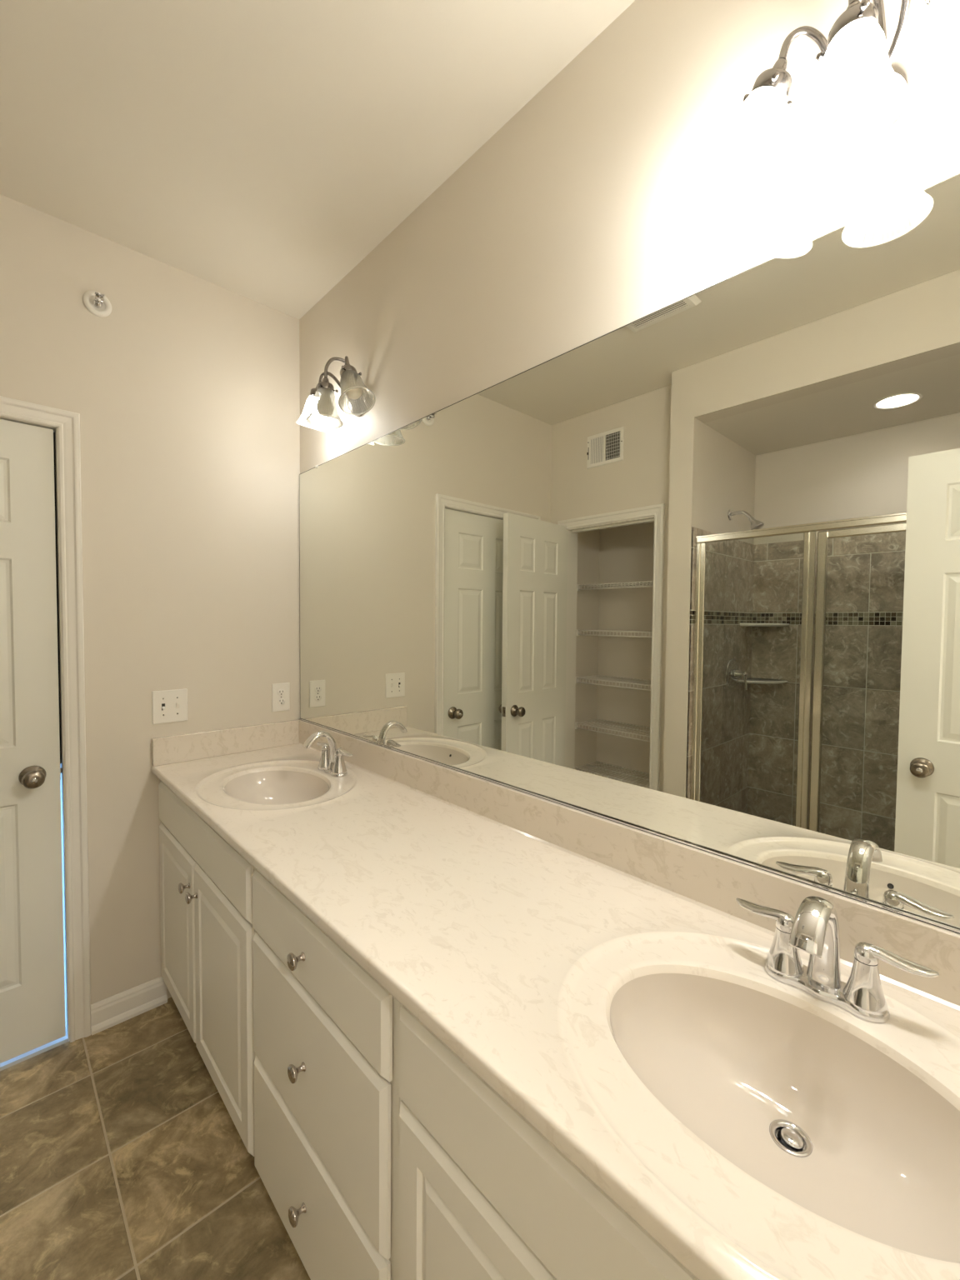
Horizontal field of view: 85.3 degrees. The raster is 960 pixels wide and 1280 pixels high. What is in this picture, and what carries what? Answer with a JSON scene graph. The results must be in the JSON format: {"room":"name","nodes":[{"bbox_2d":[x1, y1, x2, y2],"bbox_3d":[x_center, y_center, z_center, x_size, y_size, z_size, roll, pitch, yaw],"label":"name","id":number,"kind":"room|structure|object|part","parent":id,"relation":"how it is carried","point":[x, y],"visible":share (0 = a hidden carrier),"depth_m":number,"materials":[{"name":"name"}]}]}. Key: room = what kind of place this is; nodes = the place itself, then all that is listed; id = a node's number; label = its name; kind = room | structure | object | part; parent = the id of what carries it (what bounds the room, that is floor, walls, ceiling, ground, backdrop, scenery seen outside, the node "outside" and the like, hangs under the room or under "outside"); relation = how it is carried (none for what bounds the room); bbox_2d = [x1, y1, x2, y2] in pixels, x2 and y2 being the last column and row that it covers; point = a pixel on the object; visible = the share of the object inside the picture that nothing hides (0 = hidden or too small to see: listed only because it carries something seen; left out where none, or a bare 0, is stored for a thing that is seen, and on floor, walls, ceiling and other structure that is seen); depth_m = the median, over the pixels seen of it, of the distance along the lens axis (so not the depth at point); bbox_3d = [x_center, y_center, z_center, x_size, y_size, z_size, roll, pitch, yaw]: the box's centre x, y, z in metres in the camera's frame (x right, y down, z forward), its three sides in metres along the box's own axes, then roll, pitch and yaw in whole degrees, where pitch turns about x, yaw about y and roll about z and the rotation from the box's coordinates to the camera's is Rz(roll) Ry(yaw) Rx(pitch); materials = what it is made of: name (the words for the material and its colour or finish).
{"room":"bathroom","nodes":[
{"label":"bathroom","id":0,"kind":"room"},
{"bbox_2d":[0,996,260,1279],"bbox_3d":[-1.817,1.412,1.628,2.690,0.099,5.620,-1,3,-43],"label":"floor","id":1,"kind":"structure","parent":0,"point":[136,1265],"depth_m":1.46,"materials":[{"name":"beige concrete"}]},
{"bbox_2d":[0,194,299,1004],"bbox_3d":[-1.760,0.007,1.443,2.570,2.720,0.120,-1,3,-43],"label":"wall","id":2,"kind":"structure","parent":0,"point":[186,396],"depth_m":1.89,"materials":[{"name":"beige paint"}]},
{"bbox_2d":[0,419,65,1063],"bbox_3d":[-1.663,0.335,1.502,0.716,2.030,0.178,-1,3,-43],"label":"door","id":3,"kind":"structure","parent":2,"relation":"in","point":[32,985],"depth_m":1.68,"materials":[{"name":"white paint"}]},
{"bbox_3d":[-1.426,0.441,1.664,0.068,0.068,0.068,-1,3,-43],"label":"knob","id":4,"kind":"part","parent":3,"relation":"part of","materials":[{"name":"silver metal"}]},
{"bbox_2d":[0,415,69,1041],"bbox_3d":[-1.689,0.335,1.524,0.735,2.060,0.120,-1,3,-43],"label":"trim","id":5,"kind":"structure","parent":2,"relation":"attached to","point":[55,429],"depth_m":1.74,"materials":[{"name":"white paint"}]},
{"bbox_2d":[0,395,91,1042],"bbox_3d":[-1.641,0.313,1.473,0.845,2.108,0.018,-1,3,-43],"label":"trim","id":6,"kind":"structure","parent":2,"relation":"attached to","point":[67,423],"depth_m":1.74,"materials":[{"name":"white paint"}]},
{"bbox_2d":[53,432,61,763],"bbox_3d":[-1.425,-0.135,1.746,0.018,1.108,0.012,-1,3,-43],"label":"trim","id":7,"kind":"structure","parent":2,"relation":"attached to","point":[53,432],"depth_m":1.75,"materials":[{"name":"black"}]},
{"bbox_2d":[82,290,111,317],"bbox_3d":[-1.269,-1.131,1.735,0.080,0.080,0.059,-1,3,-43],"label":"sprinkler","id":8,"kind":"object","parent":2,"relation":"attached to","point":[96,302],"visible":1,"depth_m":1.75,"materials":[{"name":"white plastic"}]},
{"bbox_2d":[90,975,167,1034],"bbox_3d":[-1.258,1.309,1.876,0.228,0.096,0.023,-1,3,-43],"label":"baseboard","id":9,"kind":"structure","parent":2,"relation":"attached to","point":[106,1013],"depth_m":1.87,"materials":[{"name":"white paint"}]},
{"bbox_2d":[151,688,187,724],"bbox_3d":[-1.149,0.247,1.937,0.116,0.122,0.017,-1,3,-43],"label":"light switch","id":10,"kind":"object","parent":2,"relation":"attached to","point":[168,706],"visible":1,"depth_m":1.94,"materials":[{"name":"white plastic"}]},
{"bbox_2d":[271,682,289,711],"bbox_3d":[-0.850,0.244,2.227,0.076,0.120,0.008,-1,3,-43],"label":"power outlet","id":11,"kind":"object","parent":2,"relation":"attached to","point":[280,692],"visible":1,"depth_m":2.22,"materials":[{"name":"white plastic"}]},
{"bbox_2d":[277,689,284,695],"bbox_3d":[-0.848,0.224,2.224,0.033,0.029,0.002,-1,3,-43],"label":"receptacle","id":12,"kind":"object","parent":11,"relation":"attached to","point":[280,692],"depth_m":2.22,"materials":[{"name":"grey plastic"}]},
{"bbox_2d":[277,698,284,704],"bbox_3d":[-0.848,0.263,2.226,0.033,0.029,0.002,-1,3,-43],"label":"receptacle","id":13,"kind":"object","parent":11,"relation":"attached to","point":[280,701],"depth_m":2.22,"materials":[{"name":"grey plastic"}]},
{"bbox_2d":[0,997,310,1279],"bbox_3d":[-0.869,1.409,0.541,2.330,0.004,2.500,-1,3,-43],"label":"floor tiles","id":14,"kind":"structure","parent":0,"point":[171,1177],"depth_m":1.35,"materials":[{"name":"tile"}]},
{"bbox_2d":[158,780,255,1156],"bbox_3d":[-0.690,0.930,1.774,0.570,0.868,0.925,-1,3,-43],"label":"base cabinet","id":15,"kind":"object","parent":14,"relation":"on","point":[207,931],"visible":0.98,"depth_m":1.48,"materials":[{"name":"white wood"}]},
{"bbox_3d":[-1.029,0.968,1.773,0.016,0.578,0.442,-1,3,-43],"label":"door","id":16,"kind":"part","parent":15,"relation":"part of","materials":[{"name":"white wood"}]},
{"bbox_3d":[-0.919,0.768,1.619,0.030,0.033,0.033,-1,3,-43],"label":"knob","id":17,"kind":"part","parent":15,"relation":"part of","materials":[{"name":"silver metal"}]},
{"bbox_3d":[-0.864,0.770,1.561,0.030,0.033,0.033,-1,3,-43],"label":"knob","id":18,"kind":"part","parent":15,"relation":"part of","materials":[{"name":"silver metal"}]},
{"bbox_3d":[-0.867,0.606,1.593,0.016,0.143,0.904,-1,3,-43],"label":"false drawer","id":19,"kind":"part","parent":15,"relation":"part of","materials":[{"name":"white wood"}]},
{"bbox_3d":[-0.717,0.982,1.444,0.016,0.578,0.459,-1,3,-43],"label":"door","id":20,"kind":"part","parent":15,"relation":"part of","materials":[{"name":"white wood"}]},
{"bbox_2d":[252,869,399,1279],"bbox_3d":[-0.165,0.954,1.220,0.570,0.868,0.598,-1,3,-43],"label":"base cabinet","id":21,"kind":"object","parent":14,"relation":"on","point":[326,1032],"visible":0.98,"depth_m":0.98,"materials":[{"name":"white wood"}]},
{"bbox_3d":[-0.362,0.630,1.027,0.030,0.033,0.033,-1,3,-43],"label":"knob","id":22,"kind":"part","parent":21,"relation":"part of","materials":[{"name":"silver metal"}]},
{"bbox_3d":[-0.364,0.856,1.035,0.030,0.033,0.033,-1,3,-43],"label":"knob","id":23,"kind":"part","parent":21,"relation":"part of","materials":[{"name":"silver metal"}]},
{"bbox_3d":[-0.366,1.150,1.045,0.030,0.033,0.033,-1,3,-43],"label":"knob","id":24,"kind":"part","parent":21,"relation":"part of","materials":[{"name":"silver metal"}]},
{"bbox_3d":[-0.349,1.149,1.060,0.016,0.276,0.570,-1,3,-43],"label":"drawer","id":25,"kind":"part","parent":21,"relation":"part of","materials":[{"name":"white wood"}]},
{"bbox_3d":[-0.343,0.629,1.041,0.016,0.143,0.574,-1,3,-43],"label":"drawer","id":26,"kind":"part","parent":21,"relation":"part of","materials":[{"name":"white wood"}]},
{"bbox_3d":[-0.329,0.908,1.063,0.019,0.768,0.598,-1,3,-43],"label":"frame","id":27,"kind":"part","parent":21,"relation":"part of","materials":[{"name":"white wood"}]},
{"bbox_2d":[399,1003,698,1279],"bbox_3d":[0.375,0.979,0.651,0.570,0.868,0.970,-1,3,-43],"label":"base cabinet","id":28,"kind":"object","parent":14,"relation":"on","point":[484,1195],"visible":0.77,"depth_m":0.66,"materials":[{"name":"white wood"}]},
{"bbox_3d":[0.033,1.016,0.654,0.016,0.578,0.466,-1,3,-43],"label":"door","id":29,"kind":"part","parent":28,"relation":"part of","materials":[{"name":"white wood"}]},
{"bbox_2d":[151,719,959,1279],"bbox_3d":[-0.137,0.520,1.198,0.568,0.256,2.499,-1,3,-43],"label":"countertop","id":30,"kind":"structure","parent":28,"relation":"on","point":[609,981],"depth_m":0.77,"materials":[{"name":"beige stone"}]},
{"bbox_2d":[224,770,329,804],"bbox_3d":[-0.672,0.555,1.726,0.301,0.140,0.429,-1,3,-43],"label":"basin","id":31,"kind":"object","parent":30,"relation":"in","point":[240,787],"depth_m":1.86,"materials":[{"name":"grey ceramic"}]},
{"bbox_2d":[302,730,353,777],"bbox_3d":[-0.520,0.394,1.863,0.184,0.152,0.182,1,2,2],"label":"bathroom faucet","id":32,"kind":"object","parent":30,"relation":"on","point":[332,762],"visible":1,"depth_m":1.82,"materials":[{"name":"silver metal"}]},
{"bbox_3d":[-0.557,0.391,1.828,0.128,0.143,0.045,-1,3,-43],"label":"spout","id":33,"kind":"part","parent":32,"relation":"part of","materials":[{"name":"silver metal"}]},
{"bbox_3d":[-0.580,0.386,1.918,0.028,0.023,0.091,-1,3,-38],"label":"lever handle","id":34,"kind":"part","parent":32,"relation":"part of","materials":[{"name":"silver metal"}]},
{"bbox_3d":[-0.561,0.429,1.895,0.053,0.060,0.053,-1,3,-43],"label":"handle","id":35,"kind":"part","parent":32,"relation":"part of","materials":[{"name":"silver metal"}]},
{"bbox_3d":[-0.526,0.463,1.860,0.055,0.014,0.157,-1,3,-43],"label":"plate","id":36,"kind":"part","parent":32,"relation":"part of","materials":[{"name":"silver metal"}]},
{"bbox_3d":[-0.491,0.432,1.822,0.053,0.060,0.053,-1,3,-43],"label":"handle","id":37,"kind":"part","parent":32,"relation":"part of","materials":[{"name":"silver metal"}]},
{"bbox_3d":[-0.468,0.391,1.800,0.091,0.023,0.028,2,3,41],"label":"lever handle","id":38,"kind":"part","parent":32,"relation":"part of","materials":[{"name":"silver metal"}]},
{"bbox_2d":[610,973,959,1263],"bbox_3d":[0.361,0.602,0.636,0.301,0.140,0.429,-1,3,-43],"label":"basin","id":39,"kind":"object","parent":30,"relation":"in","point":[852,1128],"depth_m":0.68,"materials":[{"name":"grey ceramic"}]},
{"bbox_2d":[735,895,939,1023],"bbox_3d":[0.513,0.441,0.773,0.184,0.152,0.182,1,2,2],"label":"bathroom faucet","id":40,"kind":"object","parent":30,"relation":"on","point":[814,929],"visible":1,"depth_m":0.73,"materials":[{"name":"silver metal"}]},
{"bbox_3d":[0.453,0.433,0.829,0.028,0.023,0.091,-1,3,-38],"label":"lever handle","id":41,"kind":"part","parent":40,"relation":"part of","materials":[{"name":"silver metal"}]},
{"bbox_3d":[0.472,0.475,0.806,0.053,0.060,0.053,-1,3,-43],"label":"handle","id":42,"kind":"part","parent":40,"relation":"part of","materials":[{"name":"silver metal"}]},
{"bbox_3d":[0.476,0.437,0.739,0.128,0.143,0.045,-1,3,-43],"label":"spout","id":43,"kind":"part","parent":40,"relation":"part of","materials":[{"name":"silver metal"}]},
{"bbox_3d":[0.506,0.510,0.770,0.055,0.014,0.157,-1,3,-43],"label":"plate","id":44,"kind":"part","parent":40,"relation":"part of","materials":[{"name":"silver metal"}]},
{"bbox_3d":[0.541,0.478,0.733,0.053,0.060,0.053,-1,3,-43],"label":"handle","id":45,"kind":"part","parent":40,"relation":"part of","materials":[{"name":"silver metal"}]},
{"bbox_3d":[0.565,0.438,0.710,0.091,0.023,0.028,2,3,41],"label":"lever handle","id":46,"kind":"part","parent":40,"relation":"part of","materials":[{"name":"silver metal"}]},
{"bbox_2d":[0,0,634,319],"bbox_3d":[-0.804,-1.363,0.484,2.690,0.100,2.740,-1,3,-43],"label":"ceiling","id":47,"kind":"structure","parent":0,"point":[259,151],"depth_m":1.32,"materials":[{"name":"beige paint"}]},
{"bbox_2d":[299,0,959,473],"bbox_3d":[0.118,0.023,1.418,0.120,2.720,2.740,-1,3,-43],"label":"wall","id":48,"kind":"structure","parent":0,"point":[589,213],"depth_m":1.12,"materials":[{"name":"beige paint"}]},
{"bbox_2d":[295,355,375,432],"bbox_3d":[-0.507,-0.869,1.821,0.197,0.237,0.426,-1,3,-43],"label":"vanity light fixture","id":49,"kind":"object","parent":48,"relation":"attached to","point":[322,406],"visible":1,"depth_m":1.78,"materials":[{"name":"glass"}]},
{"bbox_3d":[-0.617,-0.836,1.933,0.120,0.144,0.118,1,2,8],"label":"lamp shade","id":50,"kind":"part","parent":49,"relation":"part of","materials":[{"name":"clear glass"}]},
{"bbox_3d":[-0.603,-0.852,1.914,0.058,0.094,0.069,-1,3,-43],"label":"bulb","id":51,"kind":"part","parent":49,"relation":"part of","materials":[{"name":"white glass"}]},
{"bbox_3d":[-0.534,-0.810,1.798,0.123,0.121,0.123,-1,3,-43],"label":"lamp shade","id":52,"kind":"part","parent":49,"relation":"part of","materials":[{"name":"clear glass"}]},
{"bbox_3d":[-0.534,-0.820,1.798,0.058,0.094,0.058,-1,3,-43],"label":"bulb","id":53,"kind":"part","parent":49,"relation":"part of","materials":[{"name":"beige glass"}]},
{"bbox_3d":[-0.527,-0.919,1.878,0.116,0.092,0.021,0,2,1],"label":"arm","id":54,"kind":"part","parent":49,"relation":"part of","materials":[{"name":"silver metal"}]},
{"bbox_3d":[-0.485,-0.938,1.829,0.126,0.100,0.013,-1,2,-36],"label":"arm","id":55,"kind":"part","parent":49,"relation":"part of","materials":[{"name":"silver metal"}]},
{"bbox_3d":[-0.449,-0.915,1.796,0.021,0.092,0.116,1,2,2],"label":"arm","id":56,"kind":"part","parent":49,"relation":"part of","materials":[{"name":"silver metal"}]},
{"bbox_3d":[-0.420,-0.843,1.722,0.058,0.094,0.069,-1,3,-43],"label":"bulb","id":57,"kind":"part","parent":49,"relation":"part of","materials":[{"name":"beige glass"}]},
{"bbox_3d":[-0.402,-0.827,1.707,0.118,0.144,0.120,0,2,-5],"label":"lamp shade","id":58,"kind":"part","parent":49,"relation":"part of","materials":[{"name":"clear glass"}]},
{"bbox_2d":[299,172,959,933],"bbox_3d":[0.072,-0.147,1.364,0.012,1.067,2.492,-1,3,-43],"label":"vanity mirror","id":59,"kind":"object","parent":48,"relation":"attached to","point":[687,572],"visible":1,"depth_m":0.98,"materials":[{"name":"silver mirror"}]},
{"bbox_2d":[299,720,959,1005],"bbox_3d":[0.070,0.438,1.376,0.020,0.101,2.478,-1,3,-43],"label":"backsplash","id":60,"kind":"structure","parent":48,"relation":"attached to","point":[714,881],"depth_m":1.03,"materials":[{"name":"stone"}]},
{"bbox_2d":[700,0,959,200],"bbox_3d":[0.529,-0.822,0.729,0.197,0.237,0.426,-1,3,-43],"label":"vanity light fixture","id":61,"kind":"object","parent":48,"relation":"attached to","point":[867,97],"visible":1,"depth_m":0.75,"materials":[{"name":"white glass"}]},
{"bbox_3d":[0.419,-0.789,0.841,0.120,0.144,0.118,1,2,8],"label":"lamp shade","id":62,"kind":"part","parent":61,"relation":"part of","materials":[{"name":"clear glass"}]},
{"bbox_3d":[0.433,-0.805,0.822,0.058,0.094,0.069,-1,3,-43],"label":"bulb","id":63,"kind":"part","parent":61,"relation":"part of","materials":[{"name":"white glass"}]},
{"bbox_3d":[0.509,-0.872,0.786,0.116,0.092,0.021,0,2,1],"label":"arm","id":64,"kind":"part","parent":61,"relation":"part of","materials":[{"name":"silver metal"}]},
{"bbox_3d":[0.502,-0.773,0.706,0.058,0.094,0.058,-1,3,-43],"label":"bulb","id":65,"kind":"part","parent":61,"relation":"part of","materials":[{"name":"white glass"}]},
{"bbox_3d":[0.501,-0.764,0.705,0.123,0.121,0.123,-1,3,-43],"label":"lamp shade","id":66,"kind":"part","parent":61,"relation":"part of","materials":[{"name":"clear glass"}]},
{"bbox_3d":[0.551,-0.891,0.737,0.126,0.100,0.013,-1,2,-36],"label":"arm","id":67,"kind":"part","parent":61,"relation":"part of","materials":[{"name":"silver metal"}]},
{"bbox_3d":[0.587,-0.869,0.704,0.021,0.092,0.116,1,2,2],"label":"arm","id":68,"kind":"part","parent":61,"relation":"part of","materials":[{"name":"silver metal"}]},
{"bbox_3d":[0.634,-0.780,0.615,0.118,0.144,0.120,0,2,-5],"label":"lamp shade","id":69,"kind":"part","parent":61,"relation":"part of","materials":[{"name":"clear glass"}]}
]}

